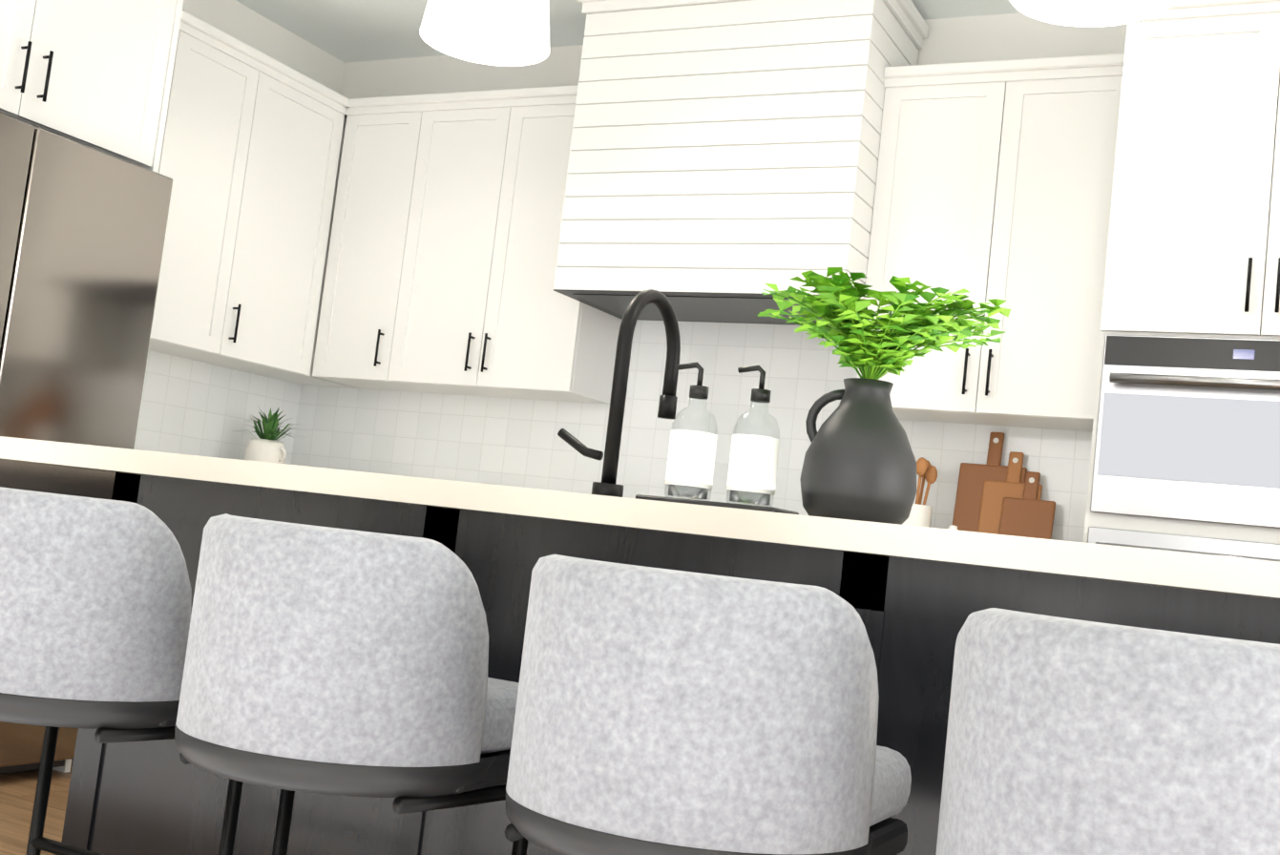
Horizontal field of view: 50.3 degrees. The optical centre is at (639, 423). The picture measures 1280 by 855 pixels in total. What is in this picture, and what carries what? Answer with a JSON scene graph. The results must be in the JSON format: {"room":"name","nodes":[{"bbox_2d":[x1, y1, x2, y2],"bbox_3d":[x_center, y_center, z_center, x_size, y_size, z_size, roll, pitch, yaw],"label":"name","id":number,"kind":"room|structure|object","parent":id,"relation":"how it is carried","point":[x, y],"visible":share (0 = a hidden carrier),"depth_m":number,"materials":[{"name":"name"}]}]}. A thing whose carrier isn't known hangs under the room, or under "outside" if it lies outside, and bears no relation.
{"room":"kitchen","nodes":[
{"label":"kitchen","id":0,"kind":"room"},
{"bbox_2d":[0,759,73,854],"bbox_3d":[0.168,0.862,-0.792,9.120,0.100,10.120,4,-6,27],"label":"floor","id":1,"kind":"structure","parent":0,"point":[17,792],"depth_m":3.48,"materials":[{"name":"brown wood"}]},
{"bbox_2d":[0,106,183,775],"bbox_3d":[-2.032,0.062,3.729,0.720,1.760,0.986,4,-6,27],"label":"refrigerator","id":2,"kind":"object","parent":1,"relation":"on","point":[87,230],"depth_m":3.79,"materials":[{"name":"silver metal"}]},
{"bbox_2d":[0,0,195,775],"bbox_3d":[-2.002,-0.285,3.755,0.740,2.460,1.010,4,-6,27],"label":"tall cabinet","id":3,"kind":"object","parent":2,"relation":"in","point":[85,85],"depth_m":3.82,"materials":[{"name":"white wood"}]},
{"bbox_2d":[0,486,243,854],"bbox_3d":[-0.904,0.522,2.103,0.446,0.824,0.472,4,-6,27],"label":"stool","id":4,"kind":"object","parent":1,"relation":"on","point":[95,600],"visible":0.77,"depth_m":1.94,"materials":[{"name":"fabric"}]},
{"bbox_2d":[174,513,528,854],"bbox_3d":[-0.434,0.555,1.862,0.446,0.824,0.472,4,-6,27],"label":"stool","id":5,"kind":"object","parent":1,"relation":"on","point":[326,660],"visible":0.96,"depth_m":1.71,"materials":[{"name":"fabric"}]},
{"bbox_2d":[61,472,1279,854],"bbox_3d":[0.041,0.634,2.406,2.296,0.870,0.556,4,-6,27],"label":"kitchen island","id":6,"kind":"object","parent":1,"relation":"on","point":[914,597],"depth_m":2.27,"materials":[{"name":"grey wood"}]},
{"bbox_2d":[0,436,1279,602],"bbox_3d":[0.032,0.168,2.342,2.348,0.040,0.836,4,-6,27],"label":"island countertop","id":7,"kind":"structure","parent":6,"relation":"on","point":[1234,577],"depth_m":1.86,"materials":[{"name":"white stone"}]},
{"bbox_2d":[557,289,680,495],"bbox_3d":[-0.030,-0.048,2.370,0.130,0.377,0.232,4,-6,27],"label":"faucet","id":8,"kind":"object","parent":7,"relation":"on","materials":[{"name":"black metal"}]},
{"bbox_2d":[635,361,798,514],"bbox_3d":[0.130,0.021,2.100,0.230,0.229,0.110,4,-6,27],"label":"soap dispensers","id":9,"kind":"object","parent":7,"relation":"on","point":[752,469],"visible":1,"depth_m":2.08,"materials":[{"name":"glass"}]},
{"bbox_2d":[757,267,1010,524],"bbox_3d":[0.337,-0.029,2.020,0.374,0.361,0.362,4,-6,27],"label":"vase","id":10,"kind":"object","parent":7,"relation":"on","point":[859,463],"visible":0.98,"depth_m":1.97,"materials":[{"name":"black ceramic"}]},
{"bbox_2d":[503,554,911,854],"bbox_3d":[0.037,0.588,1.621,0.446,0.824,0.472,4,-6,27],"label":"stool","id":11,"kind":"object","parent":1,"relation":"on","point":[659,711],"visible":1,"depth_m":1.47,"materials":[{"name":"fabric"}]},
{"bbox_2d":[935,608,1279,854],"bbox_3d":[0.508,0.621,1.380,0.446,0.824,0.472,4,-6,27],"label":"stool","id":12,"kind":"object","parent":1,"relation":"on","point":[1070,737],"visible":1,"depth_m":1.25,"materials":[{"name":"fabric"}]},
{"bbox_2d":[1076,0,1279,562],"bbox_3d":[1.696,0.130,3.752,0.790,2.470,0.642,4,-6,27],"label":"tall cabinet","id":13,"kind":"object","parent":1,"relation":"on","point":[1182,454],"depth_m":3.60,"materials":[{"name":"white wood"}]},
{"bbox_2d":[182,0,344,94],"bbox_3d":[-3.697,-0.830,1.322,0.120,2.740,10.000,4,-6,27],"label":"wall","id":14,"kind":"structure","parent":0,"point":[246,25],"depth_m":5.44,"materials":[{"name":"white paint"}]},
{"bbox_2d":[0,0,183,167],"bbox_3d":[-1.933,-1.178,3.860,0.656,0.660,0.950,4,-6,27],"label":"upper cabinet","id":15,"kind":"object","parent":14,"relation":"attached to","point":[99,72],"depth_m":3.91,"materials":[{"name":"white wood"}]},
{"bbox_2d":[160,10,202,175],"bbox_3d":[-1.806,-0.864,4.514,0.326,1.100,0.360,4,-6,27],"label":"upper cabinet","id":16,"kind":"object","parent":14,"relation":"attached to","point":[189,29],"depth_m":4.61,"materials":[{"name":"white wood"}]},
{"bbox_2d":[156,20,251,362],"bbox_3d":[-1.664,-0.824,4.797,0.326,1.100,0.503,4,-6,27],"label":"upper cabinet","id":17,"kind":"object","parent":14,"relation":"attached to","point":[215,241],"depth_m":4.75,"materials":[{"name":"white wood"}]},
{"bbox_2d":[175,46,351,381],"bbox_3d":[-1.452,-0.769,5.150,0.388,1.100,0.554,4,-6,27],"label":"upper cabinet","id":18,"kind":"object","parent":14,"relation":"attached to","point":[267,304],"depth_m":5.09,"materials":[{"name":"white wood"}]},
{"bbox_2d":[238,405,307,463],"bbox_3d":[-1.394,0.082,5.179,0.378,0.292,0.356,4,-6,27],"label":"plant","id":19,"kind":"object","parent":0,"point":[266,447],"visible":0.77,"depth_m":5.17,"materials":[{"name":"green plant"}]},
{"bbox_2d":[235,0,1020,62],"bbox_3d":[0.488,-1.949,-0.549,9.120,0.100,10.120,4,-6,27],"label":"ceiling","id":20,"kind":"structure","parent":0,"point":[349,31],"depth_m":5.29,"materials":[{"name":"white paint"}]},
{"bbox_2d":[419,0,549,65],"bbox_3d":[-0.242,-1.213,2.655,0.250,0.974,0.250,4,-6,27],"label":"pendant light","id":21,"kind":"object","parent":20,"relation":"hanging from","point":[506,32],"visible":1,"depth_m":2.69,"materials":[{"name":"white glass"}]},
{"bbox_2d":[1009,0,1175,26],"bbox_3d":[0.753,-1.143,2.146,0.250,0.974,0.250,4,-6,27],"label":"pendant light","id":22,"kind":"object","parent":20,"relation":"hanging from","point":[1089,12],"visible":1,"depth_m":2.21,"materials":[{"name":"white"}]},
{"bbox_2d":[340,12,1126,98],"bbox_3d":[0.375,-0.059,4.876,4.220,2.740,0.120,4,-6,27],"label":"wall","id":23,"kind":"structure","parent":0,"point":[1009,36],"depth_m":4.69,"materials":[{"name":"white paint"}]},
{"bbox_2d":[305,93,439,397],"bbox_3d":[-0.971,-0.697,5.348,0.434,1.100,0.379,4,-6,27],"label":"upper cabinet","id":24,"kind":"object","parent":23,"relation":"attached to","point":[388,139],"depth_m":5.24,"materials":[{"name":"white wood"}]},
{"bbox_2d":[400,85,621,408],"bbox_3d":[-0.489,-0.661,5.135,0.846,1.100,0.318,4,-6,27],"label":"upper cabinet","id":25,"kind":"object","parent":23,"relation":"attached to","point":[485,322],"depth_m":4.98,"materials":[{"name":"white wood"}]},
{"bbox_2d":[549,0,929,328],"bbox_3d":[0.334,-0.886,4.650,1.022,1.001,0.504,4,-6,27],"label":"range hood","id":26,"kind":"object","parent":23,"relation":"attached to","point":[717,152],"depth_m":4.41,"materials":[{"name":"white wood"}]},
{"bbox_2d":[851,53,1114,435],"bbox_3d":[1.144,-0.552,4.301,0.768,1.090,0.318,4,-6,27],"label":"upper cabinet","id":27,"kind":"object","parent":23,"relation":"attached to","point":[993,175],"depth_m":4.15,"materials":[{"name":"white wood"}]},
{"bbox_2d":[902,455,937,527],"bbox_3d":[0.868,0.248,4.291,0.120,0.320,0.112,4,-6,27],"label":"utensil crock","id":28,"kind":"object","parent":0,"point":[920,514],"visible":0.35,"depth_m":4.25,"materials":[{"name":"white ceramic"}]},
{"bbox_2d":[946,525,958,530],"bbox_3d":[0.947,0.354,4.090,0.123,0.094,0.100,4,-6,27],"label":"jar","id":29,"kind":"object","parent":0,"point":[953,527],"visible":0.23,"depth_m":4.09,"materials":[{"name":"white ceramic"}]},
{"bbox_2d":[952,431,1055,539],"bbox_3d":[1.147,0.231,4.286,0.315,0.416,0.119,4,-6,27],"label":"cutting boards","id":30,"kind":"object","parent":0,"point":[994,496],"visible":0.85,"depth_m":4.29,"materials":[{"name":"brown wood"}]}
]}

